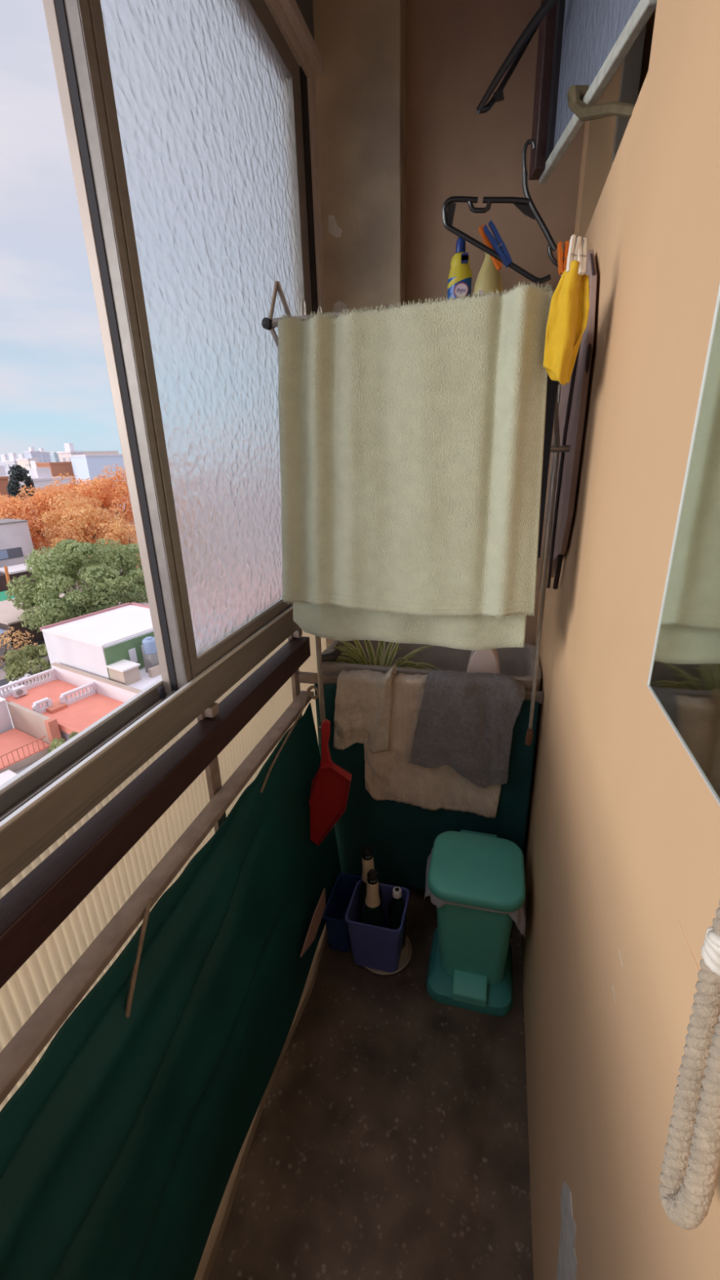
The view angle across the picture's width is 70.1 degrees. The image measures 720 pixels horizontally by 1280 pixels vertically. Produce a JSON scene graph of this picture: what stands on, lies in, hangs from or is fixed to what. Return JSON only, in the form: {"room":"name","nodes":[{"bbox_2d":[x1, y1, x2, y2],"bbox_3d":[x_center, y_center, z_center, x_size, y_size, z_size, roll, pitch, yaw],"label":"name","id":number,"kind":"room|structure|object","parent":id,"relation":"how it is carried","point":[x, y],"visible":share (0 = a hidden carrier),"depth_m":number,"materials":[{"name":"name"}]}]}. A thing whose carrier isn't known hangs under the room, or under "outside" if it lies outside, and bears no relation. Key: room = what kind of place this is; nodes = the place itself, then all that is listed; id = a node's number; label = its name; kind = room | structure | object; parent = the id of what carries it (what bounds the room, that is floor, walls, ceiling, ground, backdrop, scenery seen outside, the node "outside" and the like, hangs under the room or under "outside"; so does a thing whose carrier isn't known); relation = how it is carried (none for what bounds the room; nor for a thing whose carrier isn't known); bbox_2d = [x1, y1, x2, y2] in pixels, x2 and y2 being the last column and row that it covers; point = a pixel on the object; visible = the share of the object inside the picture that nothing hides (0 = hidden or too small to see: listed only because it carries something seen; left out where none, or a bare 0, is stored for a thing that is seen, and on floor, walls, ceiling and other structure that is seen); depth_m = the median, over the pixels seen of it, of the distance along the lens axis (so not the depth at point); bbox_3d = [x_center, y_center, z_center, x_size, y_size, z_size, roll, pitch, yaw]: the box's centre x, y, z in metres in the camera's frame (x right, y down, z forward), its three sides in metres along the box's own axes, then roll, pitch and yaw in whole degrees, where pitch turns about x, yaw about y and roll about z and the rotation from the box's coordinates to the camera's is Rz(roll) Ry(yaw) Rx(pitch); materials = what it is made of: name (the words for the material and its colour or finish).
{"room":"enclosed balcony","nodes":[
{"label":"enclosed balcony","id":0,"kind":"room"},
{"bbox_2d":[295,0,314,39],"bbox_3d":[-0.568,-1.160,-0.104,0.070,0.280,3.210,4,21,14],"label":"lintel","id":1,"kind":"object","parent":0,"point":[305,6],"depth_m":1.33,"materials":[{"name":"paint"}]},
{"bbox_2d":[0,0,542,1104],"bbox_3d":[-0.175,0.133,0.314,0.782,2.455,3.090,4,21,14],"label":"window","id":2,"kind":"structure","parent":1,"relation":"attached to","point":[191,126],"depth_m":0.94,"materials":[{"name":"brown metal"}]},
{"bbox_2d":[124,897,152,1017],"bbox_3d":[-0.370,0.548,0.855,0.012,0.159,0.146,1,20,7],"label":"cord","id":3,"kind":"object","parent":2,"relation":"hanging from","point":[144,926],"visible":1,"depth_m":0.85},
{"bbox_2d":[0,626,326,1111],"bbox_3d":[-0.499,0.922,0.955,0.008,1.340,3.551,4,21,14],"label":"corrugated panel","id":4,"kind":"object","parent":2,"relation":"attached to","point":[33,981],"visible":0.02,"depth_m":0.98,"materials":[{"name":"beige plastic"}]},
{"bbox_2d":[0,702,341,1279],"bbox_3d":[-0.448,0.988,0.534,0.125,0.719,2.671,4,21,14],"label":"screen","id":5,"kind":"object","parent":2,"relation":"attached to","point":[120,1148],"visible":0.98,"depth_m":0.94,"materials":[{"name":"green fabric"}]},
{"bbox_2d":[259,695,308,792],"bbox_3d":[-0.204,0.278,1.447,0.011,0.082,0.392,3,21,12],"label":"cord","id":6,"kind":"object","parent":2,"relation":"attached to","point":[307,696],"visible":1,"depth_m":1.41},
{"bbox_2d":[306,684,319,699],"bbox_3d":[-0.151,0.165,1.633,0.051,0.038,0.030,14,25,36],"label":"cord","id":7,"kind":"object","parent":2,"relation":"attached to","point":[310,687],"visible":0.95,"depth_m":1.62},
{"bbox_2d":[333,664,395,753],"bbox_3d":[0.012,0.209,1.608,0.194,0.286,0.094,4,21,14],"label":"washcloth","id":8,"kind":"object","parent":2,"relation":"hanging from","point":[362,700],"visible":0.97,"depth_m":1.58,"materials":[{"name":"beige fabric"}]},
{"bbox_2d":[314,683,539,892],"bbox_3d":[0.194,0.520,1.677,0.677,0.781,0.014,4,21,14],"label":"screen","id":9,"kind":"object","parent":2,"relation":"attached to","point":[401,837],"visible":0.46,"depth_m":1.71,"materials":[{"name":"teal fabric"}]},
{"bbox_2d":[363,672,501,817],"bbox_3d":[0.227,0.320,1.601,0.437,0.467,0.072,4,21,14],"label":"cloth","id":10,"kind":"object","parent":2,"relation":"hanging from","point":[389,775],"visible":0.52,"depth_m":1.61,"materials":[{"name":"beige fabric"}]},
{"bbox_2d":[408,670,524,788],"bbox_3d":[0.314,0.267,1.540,0.323,0.356,0.104,4,21,14],"label":"hand towel","id":11,"kind":"object","parent":10,"relation":"on","point":[466,722],"visible":1,"depth_m":1.49,"materials":[{"name":"grey fabric"}]},
{"bbox_2d":[312,0,406,647],"bbox_3d":[0.005,-0.538,1.788,0.295,2.780,0.093,4,21,14],"label":"wall pier","id":12,"kind":"object","parent":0,"point":[361,93],"visible":0.46,"depth_m":1.43,"materials":[{"name":"paint"}]},
{"bbox_2d":[207,889,533,1279],"bbox_3d":[-0.051,1.369,0.803,0.874,0.120,3.400,4,21,14],"label":"floor","id":13,"kind":"structure","parent":0,"point":[390,1141],"depth_m":1.19,"materials":[{"name":"stone"}]},
{"bbox_2d":[194,924,327,1279],"bbox_3d":[-0.461,1.346,0.661,0.148,0.045,2.750,4,21,14],"label":"floor edge","id":14,"kind":"structure","parent":13,"relation":"on","point":[206,1261],"depth_m":1.14,"materials":[{"name":"paint"}]},
{"bbox_2d":[322,872,361,952],"bbox_3d":[-0.051,0.902,1.694,0.090,0.145,0.190,4,21,14],"label":"tub","id":15,"kind":"object","parent":13,"relation":"on","point":[336,907],"visible":0.7,"depth_m":1.68,"materials":[{"name":"blue plastic"}]},
{"bbox_2d":[364,934,412,975],"bbox_3d":[0.078,0.989,1.636,0.174,0.015,0.174,4,21,14],"label":"saucer","id":16,"kind":"object","parent":13,"relation":"on","point":[406,953],"visible":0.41,"depth_m":1.60,"materials":[{"name":"brown ceramic"}]},
{"bbox_2d":[345,880,409,972],"bbox_3d":[0.058,0.898,1.599,0.172,0.196,0.162,4,21,14],"label":"bucket","id":17,"kind":"object","parent":16,"relation":"on","point":[375,947],"visible":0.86,"depth_m":1.54,"materials":[{"name":"blue plastic"}]},
{"bbox_2d":[358,845,382,914],"bbox_3d":[0.034,0.786,1.623,0.077,0.319,0.077,16,27,40],"label":"wine bottle","id":18,"kind":"object","parent":17,"relation":"in","point":[367,860],"visible":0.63,"depth_m":1.58,"materials":[{"name":"black glass"}]},
{"bbox_2d":[360,869,384,927],"bbox_3d":[0.039,0.833,1.566,0.074,0.318,0.074,5,21,14],"label":"wine bottle","id":19,"kind":"object","parent":17,"relation":"in","point":[372,911],"visible":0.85,"depth_m":1.53,"materials":[{"name":"black glass"}]},
{"bbox_2d":[388,886,406,949],"bbox_3d":[0.117,0.867,1.606,0.056,0.224,0.055,4,21,14],"label":"bottle","id":20,"kind":"object","parent":17,"relation":"in","point":[397,904],"visible":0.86,"depth_m":1.57,"materials":[{"name":"black glass"}]},
{"bbox_2d":[322,640,542,691],"bbox_3d":[0.241,0.447,1.863,0.706,0.868,0.320,4,21,14],"label":"wall","id":21,"kind":"structure","parent":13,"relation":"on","point":[518,663],"depth_m":1.79,"materials":[{"name":"beige paint"}]},
{"bbox_2d":[321,648,342,661],"bbox_3d":[-0.099,0.047,1.674,0.070,0.029,0.050,4,21,14],"label":"clip","id":22,"kind":"object","parent":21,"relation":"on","point":[331,655],"visible":0.83,"depth_m":1.65,"materials":[{"name":"black plastic"}]},
{"bbox_2d":[313,640,439,671],"bbox_3d":[0.064,0.067,1.771,0.458,0.252,0.238,4,21,14],"label":"spider plant","id":23,"kind":"object","parent":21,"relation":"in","point":[357,655],"visible":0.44,"depth_m":1.76,"materials":[{"name":"green plant"}]},
{"bbox_2d":[466,648,500,674],"bbox_3d":[0.406,0.089,1.686,0.108,0.249,0.092,4,21,14],"label":"jug","id":24,"kind":"object","parent":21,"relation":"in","point":[483,660],"visible":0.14,"depth_m":1.64,"materials":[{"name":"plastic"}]},
{"bbox_2d":[426,829,525,1016],"bbox_3d":[0.333,0.813,1.506,0.257,0.420,0.258,4,21,14],"label":"pedal bin","id":25,"kind":"object","parent":13,"relation":"on","point":[470,966],"visible":1,"depth_m":1.44,"materials":[{"name":"teal plastic"}]},
{"bbox_2d":[424,848,526,937],"bbox_3d":[0.328,0.713,1.469,0.297,0.130,0.244,4,21,14],"label":"liner","id":26,"kind":"object","parent":25,"relation":"in","point":[519,916],"visible":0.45,"depth_m":1.36,"materials":[{"name":"plastic"}]},
{"bbox_2d":[405,0,585,645],"bbox_3d":[0.329,-0.551,1.799,0.914,2.780,0.100,4,21,14],"label":"wall","id":27,"kind":"structure","parent":0,"point":[455,49],"depth_m":1.43,"materials":[{"name":"brown paint"}]},
{"bbox_3d":[0.327,-0.784,1.519,0.420,0.140,0.249,4,21,14],"label":"wall shelf","id":28,"kind":"object","parent":27,"relation":"attached to","visible":0},
{"bbox_2d":[447,237,471,299],"bbox_3d":[0.273,-0.955,1.414,0.066,0.255,0.049,4,21,14],"label":"bottle","id":29,"kind":"object","parent":28,"relation":"on","point":[460,278],"visible":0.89,"depth_m":1.38,"materials":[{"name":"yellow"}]},
{"bbox_2d":[461,254,468,261],"bbox_3d":[0.280,-1.021,1.372,0.018,0.012,0.010,4,21,14],"label":"print","id":30,"kind":"object","parent":29,"relation":"on","point":[464,257],"depth_m":1.37,"materials":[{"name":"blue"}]},
{"bbox_2d":[461,260,468,263],"bbox_3d":[0.280,-1.016,1.374,0.018,0.012,0.010,4,21,14],"label":"print","id":31,"kind":"object","parent":29,"relation":"on","point":[462,261],"depth_m":1.37,"materials":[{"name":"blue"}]},
{"bbox_2d":[473,251,502,295],"bbox_3d":[0.347,-0.934,1.391,0.080,0.227,0.080,4,21,14],"label":"squeeze bottle","id":32,"kind":"object","parent":28,"relation":"on","point":[489,278],"visible":0.36,"depth_m":1.35,"materials":[{"name":"yellow plastic"}]},
{"bbox_2d":[520,0,719,1279],"bbox_3d":[0.282,0.032,0.209,0.142,2.780,3.400,4,21,14],"label":"wall","id":33,"kind":"structure","parent":0,"point":[621,855],"depth_m":0.60,"materials":[{"name":"beige paint"}]},
{"bbox_2d":[261,280,590,746],"bbox_3d":[0.143,-0.179,1.145,0.624,1.054,0.250,4,21,14],"label":"drying rack","id":34,"kind":"object","parent":33,"relation":"attached to","point":[269,323],"visible":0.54,"depth_m":1.15,"materials":[{"name":"metal"}]},
{"bbox_2d":[308,719,351,845],"bbox_3d":[-0.089,0.433,1.495,0.149,0.442,0.037,5,21,18],"label":"dustpan","id":35,"kind":"object","parent":34,"relation":"hanging from","point":[331,784],"visible":1,"depth_m":1.51,"materials":[{"name":"red plastic"}]},
{"bbox_2d":[277,281,553,650],"bbox_3d":[0.083,-0.283,0.989,0.520,0.643,0.088,4,21,14],"label":"bath towel","id":36,"kind":"object","parent":34,"relation":"hanging from","point":[411,437],"visible":1,"depth_m":0.95,"materials":[{"name":"beige fabric"}]},
{"bbox_2d":[536,374,558,573],"bbox_3d":[0.317,-0.342,1.011,0.109,0.499,0.060,4,21,14],"label":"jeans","id":37,"kind":"object","parent":34,"relation":"hanging from","point":[552,385],"visible":0.08,"depth_m":0.97,"materials":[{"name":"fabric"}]},
{"bbox_2d":[542,260,589,385],"bbox_3d":[0.326,-0.495,0.810,0.061,0.168,0.035,4,21,14],"label":"cloth","id":38,"kind":"object","parent":34,"relation":"hanging from","point":[568,314],"visible":1,"depth_m":0.80,"materials":[{"name":"yellow fabric"}]},
{"bbox_2d":[566,234,581,272],"bbox_3d":[0.322,-0.584,0.777,0.014,0.052,0.027,14,25,37],"label":"peg","id":39,"kind":"object","parent":38,"relation":"attached to","point":[573,251],"visible":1,"depth_m":0.77,"materials":[{"name":"beige plastic"}]},
{"bbox_2d":[576,235,586,275],"bbox_3d":[0.335,-0.582,0.778,0.016,0.056,0.035,4,21,14],"label":"peg","id":40,"kind":"object","parent":38,"relation":"attached to","point":[582,253],"visible":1,"depth_m":0.77,"materials":[{"name":"beige plastic"}]},
{"bbox_2d":[538,249,597,590],"bbox_3d":[0.488,-0.459,1.244,0.027,0.750,0.514,4,21,14],"label":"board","id":41,"kind":"object","parent":33,"relation":"attached to","point":[572,397],"visible":0.83,"depth_m":1.09,"materials":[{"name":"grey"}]},
{"bbox_2d":[528,0,657,183],"bbox_3d":[0.452,-1.135,0.933,0.238,0.576,0.750,4,21,14],"label":"window","id":42,"kind":"structure","parent":33,"relation":"in","point":[582,44],"depth_m":0.96,"materials":[{"name":"white paint"}]},
{"bbox_2d":[441,138,563,284],"bbox_3d":[0.313,-0.917,1.115,0.270,0.258,0.013,4,21,14],"label":"clothes hanger","id":43,"kind":"object","parent":42,"relation":"hanging from","point":[526,205],"visible":1,"depth_m":1.11,"materials":[{"name":"black plastic"}]},
{"bbox_2d":[478,223,502,271],"bbox_3d":[0.291,-0.877,1.147,0.056,0.090,0.017,4,21,14],"label":"peg","id":44,"kind":"object","parent":43,"relation":"attached to","point":[497,264],"visible":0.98,"depth_m":1.14,"materials":[{"name":"orange plastic"}]},
{"bbox_2d":[483,220,512,267],"bbox_3d":[0.303,-0.871,1.129,0.066,0.088,0.018,4,21,14],"label":"peg","id":45,"kind":"object","parent":43,"relation":"attached to","point":[498,244],"visible":1,"depth_m":1.12,"materials":[{"name":"blue plastic"}]},
{"bbox_2d":[557,240,568,275],"bbox_3d":[0.436,-0.824,1.106,0.022,0.058,0.018,-1,20,2],"label":"peg","id":46,"kind":"object","parent":43,"relation":"attached to","point":[562,265],"visible":0.87,"depth_m":1.10,"materials":[{"name":"orange plastic"}]},
{"bbox_2d":[476,0,557,114],"bbox_3d":[0.347,-1.201,1.038,0.197,0.270,0.210,4,21,14],"label":"clothes hanger","id":47,"kind":"object","parent":42,"relation":"hanging from","point":[516,53],"visible":0.99,"depth_m":0.99,"materials":[{"name":"black plastic"}]},
{"bbox_2d":[646,283,719,806],"bbox_3d":[0.210,-0.178,0.164,0.006,0.650,0.486,4,21,14],"label":"wall mirror","id":48,"kind":"object","parent":33,"relation":"attached to","point":[683,680],"visible":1,"depth_m":0.39,"materials":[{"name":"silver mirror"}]},
{"bbox_2d":[658,900,719,1230],"bbox_3d":[0.185,0.196,0.260,0.047,0.297,0.043,-11,22,-25],"label":"rope loop","id":49,"kind":"object","parent":33,"relation":"hanging from","point":[691,1165],"visible":1,"depth_m":0.27,"materials":[{"name":"fabric"}]},
{"label":"outside","id":50,"kind":"structure","parent":0,"visible":0},
{"bbox_2d":[0,535,148,679],"bbox_3d":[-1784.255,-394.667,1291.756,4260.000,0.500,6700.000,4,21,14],"label":"ground","id":51,"kind":"structure","parent":50,"point":[2,674],"depth_m":88.59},
{"bbox_2d":[0,453,8,475],"bbox_3d":[-144.881,-63.164,213.687,9.113,26.787,5.982,4,21,14],"label":"apartment block","id":52,"kind":"object","parent":51,"relation":"on","point":[3,456],"visible":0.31,"depth_m":208.78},
{"bbox_2d":[0,476,11,500],"bbox_3d":[-91.788,-31.531,132.415,8.892,20.301,5.252,4,21,14],"label":"apartment block","id":53,"kind":"object","parent":51,"relation":"on","point":[4,482],"visible":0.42,"depth_m":127.64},
{"bbox_2d":[0,697,13,733],"bbox_3d":[-30.372,9.201,35.672,2.500,6.900,11.250,11,23,30],"label":"house","id":54,"kind":"structure","parent":51,"relation":"on","point":[6,724],"depth_m":38.53,"materials":[{"name":"white paint"}]},
{"bbox_2d":[0,628,13,669],"bbox_3d":[-49.095,1.503,61.974,10.200,4.318,8.800,11,23,30],"label":"house","id":55,"kind":"structure","parent":51,"relation":"on","point":[2,650],"depth_m":62.18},
{"bbox_2d":[0,769,17,785],"bbox_3d":[-21.031,11.582,31.032,7.200,5.100,4.200,11,23,30],"label":"house","id":56,"kind":"structure","parent":51,"relation":"on","point":[7,775],"depth_m":33.05,"materials":[{"name":"white paint"}]},
{"bbox_2d":[0,587,19,601],"bbox_3d":[-53.127,-3.287,73.776,5.000,5.425,12.000,11,23,30],"label":"awning","id":57,"kind":"object","parent":51,"relation":"on","point":[2,596],"visible":0.02,"depth_m":75.32,"materials":[{"name":"green fabric"}]},
{"bbox_2d":[3,453,17,475],"bbox_3d":[-135.900,-60.565,205.579,9.251,26.981,6.438,4,21,14],"label":"apartment block","id":58,"kind":"object","parent":51,"relation":"on","point":[12,456],"visible":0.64,"depth_m":200.83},
{"bbox_2d":[0,465,27,481],"bbox_3d":[-97.746,-36.113,141.806,11.229,22.781,12.963,4,21,14],"label":"apartment block","id":59,"kind":"object","parent":51,"relation":"on","point":[2,472],"visible":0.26,"depth_m":138.06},
{"bbox_2d":[0,518,35,567],"bbox_3d":[-68.409,-11.534,84.757,20.027,14.211,25.363,4,21,14],"label":"modern building","id":60,"kind":"structure","parent":51,"relation":"on","point":[15,540],"depth_m":86.56,"materials":[{"name":"grey"}]},
{"bbox_2d":[0,493,37,532],"bbox_3d":[-70.451,-19.465,101.351,15.190,17.810,15.396,4,21,14],"label":"autumn tree","id":61,"kind":"object","parent":51,"relation":"on","point":[2,495],"visible":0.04,"depth_m":98.34,"materials":[{"name":"orange plant"}]},
{"bbox_2d":[0,563,40,591],"bbox_3d":[-55.718,-7.684,80.900,7.712,8.927,11.200,11,23,30],"label":"shed","id":62,"kind":"object","parent":51,"relation":"on","point":[6,573],"visible":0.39,"depth_m":80.39,"materials":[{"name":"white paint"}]},
{"bbox_2d":[6,464,35,505],"bbox_3d":[-79.814,-30.228,123.759,6.034,23.138,6.731,4,21,14],"label":"conifer","id":63,"kind":"object","parent":51,"relation":"on","point":[19,473],"visible":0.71,"depth_m":119.66,"materials":[{"name":"green plant"}]},
{"bbox_2d":[17,453,24,458],"bbox_3d":[-144.087,-66.663,223.001,8.801,26.912,4.951,4,21,14],"label":"apartment block","id":64,"kind":"object","parent":51,"relation":"on","point":[20,455],"visible":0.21,"depth_m":218.21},
{"bbox_2d":[0,728,50,773],"bbox_3d":[-25.358,9.622,36.242,5.100,5.440,5.150,11,23,30],"label":"house","id":65,"kind":"structure","parent":51,"relation":"on","point":[19,749],"depth_m":35.84,"materials":[{"name":"ceramic"}]},
{"bbox_2d":[14,761,35,773],"bbox_3d":[-21.754,10.710,35.073,2.350,4.000,1.800,11,23,30],"label":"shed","id":66,"kind":"object","parent":51,"relation":"on","point":[25,767],"visible":0.02,"depth_m":34.65,"materials":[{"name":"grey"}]},
{"bbox_2d":[15,457,39,468],"bbox_3d":[-120.558,-54.284,190.406,9.177,24.763,6.192,4,21,14],"label":"apartment block","id":67,"kind":"object","parent":51,"relation":"on","point":[25,463],"visible":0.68,"depth_m":184.72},
{"bbox_2d":[25,460,39,477],"bbox_3d":[-110.410,-49.828,178.632,9.347,23.925,6.754,4,21,14],"label":"apartment block","id":68,"kind":"object","parent":51,"relation":"on","point":[33,463],"visible":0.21,"depth_m":174.27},
{"bbox_2d":[23,446,43,462],"bbox_3d":[-217.513,-112.526,345.601,10.041,32.841,9.043,4,21,14],"label":"apartment block","id":69,"kind":"object","parent":51,"relation":"on","point":[32,453],"visible":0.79,"depth_m":339.62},
{"bbox_2d":[7,701,61,744],"bbox_3d":[-23.693,8.243,38.041,6.000,6.700,0.600,11,23,30],"label":"wall","id":70,"kind":"structure","parent":51,"relation":"on","point":[37,725],"depth_m":36.95,"materials":[{"name":"concrete"}]},
{"bbox_2d":[38,448,51,462],"bbox_3d":[-232.829,-124.925,380.864,9.930,32.736,8.677,4,21,14],"label":"apartment block","id":71,"kind":"object","parent":51,"relation":"on","point":[46,456],"visible":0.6,"depth_m":375.11,"materials":[{"name":"white concrete"}]},
{"bbox_2d":[0,591,91,658],"bbox_3d":[-44.397,-2.209,70.279,12.520,5.318,11.600,11,23,30],"label":"house","id":72,"kind":"structure","parent":51,"relation":"on","point":[9,615],"depth_m":64.38,"materials":[{"name":"grey paint"}]},
{"bbox_2d":[18,467,73,551],"bbox_3d":[-86.821,-36.713,143.740,11.515,21.970,13.907,4,21,14],"label":"apartment block","id":73,"kind":"object","parent":51,"relation":"on","point":[42,477],"visible":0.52,"depth_m":138.70,"materials":[{"name":"white paint"}]},
{"bbox_2d":[0,482,96,562],"bbox_3d":[-58.593,-19.867,98.831,19.951,19.636,19.246,4,21,14],"label":"autumn tree","id":74,"kind":"object","parent":51,"relation":"on","point":[41,498],"visible":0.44,"depth_m":93.64,"materials":[{"name":"orange plant"}]},
{"bbox_2d":[49,452,59,462],"bbox_3d":[-233.192,-131.487,402.616,11.610,30.127,14.222,4,21,14],"label":"apartment block","id":75,"kind":"object","parent":51,"relation":"on","point":[54,455],"visible":0.18,"depth_m":393.25,"materials":[{"name":"white concrete"}]},
{"bbox_2d":[35,462,74,485],"bbox_3d":[-102.108,-48.560,175.530,10.226,23.212,9.653,4,21,14],"label":"apartment block","id":76,"kind":"object","parent":51,"relation":"on","point":[56,468],"visible":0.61,"depth_m":169.82,"materials":[{"name":"orange paint"}]},
{"bbox_2d":[47,730,81,753],"bbox_3d":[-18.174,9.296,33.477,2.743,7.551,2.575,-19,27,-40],"label":"shrub","id":77,"kind":"object","parent":51,"relation":"on","point":[55,744],"visible":0.2,"depth_m":32.09,"materials":[{"name":"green plant"}]},
{"bbox_2d":[56,443,84,483],"bbox_3d":[-100.592,-54.461,182.752,9.483,29.244,7.202,4,21,14],"label":"apartment block","id":78,"kind":"object","parent":51,"relation":"on","point":[64,456],"visible":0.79,"depth_m":177.36,"materials":[{"name":"white concrete"}]},
{"bbox_2d":[0,662,142,741],"bbox_3d":[-21.621,7.840,38.042,15.400,7.340,8.320,11,23,30],"label":"house","id":79,"kind":"structure","parent":51,"relation":"on","point":[77,699],"depth_m":39.84,"materials":[{"name":"ceramic"}]},
{"bbox_2d":[10,684,27,698],"bbox_3d":[-27.022,4.112,40.718,0.550,0.800,0.900,11,23,30],"label":"air conditioner","id":80,"kind":"object","parent":79,"relation":"on","point":[17,691],"visible":1,"depth_m":40.50,"materials":[{"name":"white metal"}]},
{"bbox_2d":[35,472,121,524],"bbox_3d":[-65.404,-27.771,118.875,20.493,21.079,19.454,4,21,14],"label":"autumn tree","id":81,"kind":"object","parent":51,"relation":"on","point":[71,485],"visible":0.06,"depth_m":116.34,"materials":[{"name":"orange plant"}]},
{"bbox_2d":[40,493,128,562],"bbox_3d":[-48.834,-16.746,91.463,13.687,18.297,14.304,4,21,14],"label":"autumn tree","id":82,"kind":"object","parent":51,"relation":"on","point":[84,511],"visible":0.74,"depth_m":87.31,"materials":[{"name":"orange plant"}]},
{"bbox_2d":[39,601,161,690],"bbox_3d":[-18.752,3.509,45.478,14.480,10.200,8.900,11,23,30],"label":"house","id":83,"kind":"structure","parent":51,"relation":"on","point":[106,643],"depth_m":42.32,"materials":[{"name":"white paint"}]},
{"bbox_2d":[142,636,159,672],"bbox_3d":[-16.981,1.177,41.839,1.120,2.980,1.103,12,24,33],"label":"water tank","id":84,"kind":"object","parent":83,"relation":"on","point":[150,657],"visible":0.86,"depth_m":41.34,"materials":[{"name":"blue"}]},
{"bbox_2d":[84,450,118,454],"bbox_3d":[-168.643,-106.070,329.867,20.419,28.813,29.064,4,21,14],"label":"apartment block","id":85,"kind":"object","parent":51,"relation":"on","point":[97,452],"visible":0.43,"depth_m":322.49,"materials":[{"name":"white concrete"}]},
{"bbox_2d":[66,463,137,544],"bbox_3d":[-55.410,-28.260,117.169,20.404,22.613,21.001,4,21,14],"label":"autumn tree","id":86,"kind":"object","parent":51,"relation":"on","point":[95,490],"visible":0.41,"depth_m":112.11,"materials":[{"name":"orange plant"}]},
{"bbox_2d":[69,453,133,528],"bbox_3d":[-86.571,-50.758,177.312,13.823,25.250,19.605,4,21,14],"label":"apartment block","id":87,"kind":"object","parent":51,"relation":"on","point":[85,467],"visible":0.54,"depth_m":168.41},
{"bbox_2d":[88,516,142,568],"bbox_3d":[-40.501,-14.174,89.659,12.804,14.244,11.220,4,21,14],"label":"autumn tree","id":88,"kind":"object","parent":51,"relation":"on","point":[117,531],"visible":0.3,"depth_m":86.97,"materials":[{"name":"orange plant"}]},
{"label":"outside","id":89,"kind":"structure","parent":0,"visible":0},
{"bbox_2d":[0,666,49,686],"bbox_3d":[-25.861,0.985,67.747,73.790,0.030,196.185,4,21,14],"label":"street","id":90,"kind":"structure","parent":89,"point":[3,682],"depth_m":58.68,"materials":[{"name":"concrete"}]},
{"bbox_2d":[0,626,38,681],"bbox_3d":[-39.463,1.948,56.644,5.710,6.609,7.026,15,26,38],"label":"street tree","id":91,"kind":"object","parent":90,"relation":"on","point":[4,639],"visible":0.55,"depth_m":56.66,"materials":[{"name":"orange plant"}]},
{"bbox_2d":[0,673,39,693],"bbox_3d":[-37.126,4.881,55.823,1.800,1.478,4.350,11,23,30],"label":"car","id":92,"kind":"object","parent":90,"relation":"on","point":[26,674],"visible":0.07,"depth_m":55.55,"materials":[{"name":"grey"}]},
{"bbox_2d":[2,640,51,684],"bbox_3d":[-32.303,3.474,51.924,6.138,6.590,6.795,-15,24,-31],"label":"street tree","id":93,"kind":"object","parent":90,"relation":"on","point":[20,660],"visible":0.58,"depth_m":50.22,"materials":[{"name":"green plant"}]},
{"bbox_2d":[4,537,148,632],"bbox_3d":[-34.589,-5.957,66.376,17.798,14.490,19.175,6,22,21],"label":"tree","id":94,"kind":"object","parent":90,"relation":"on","point":[63,566],"visible":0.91,"depth_m":60.86,"materials":[{"name":"green plant"}]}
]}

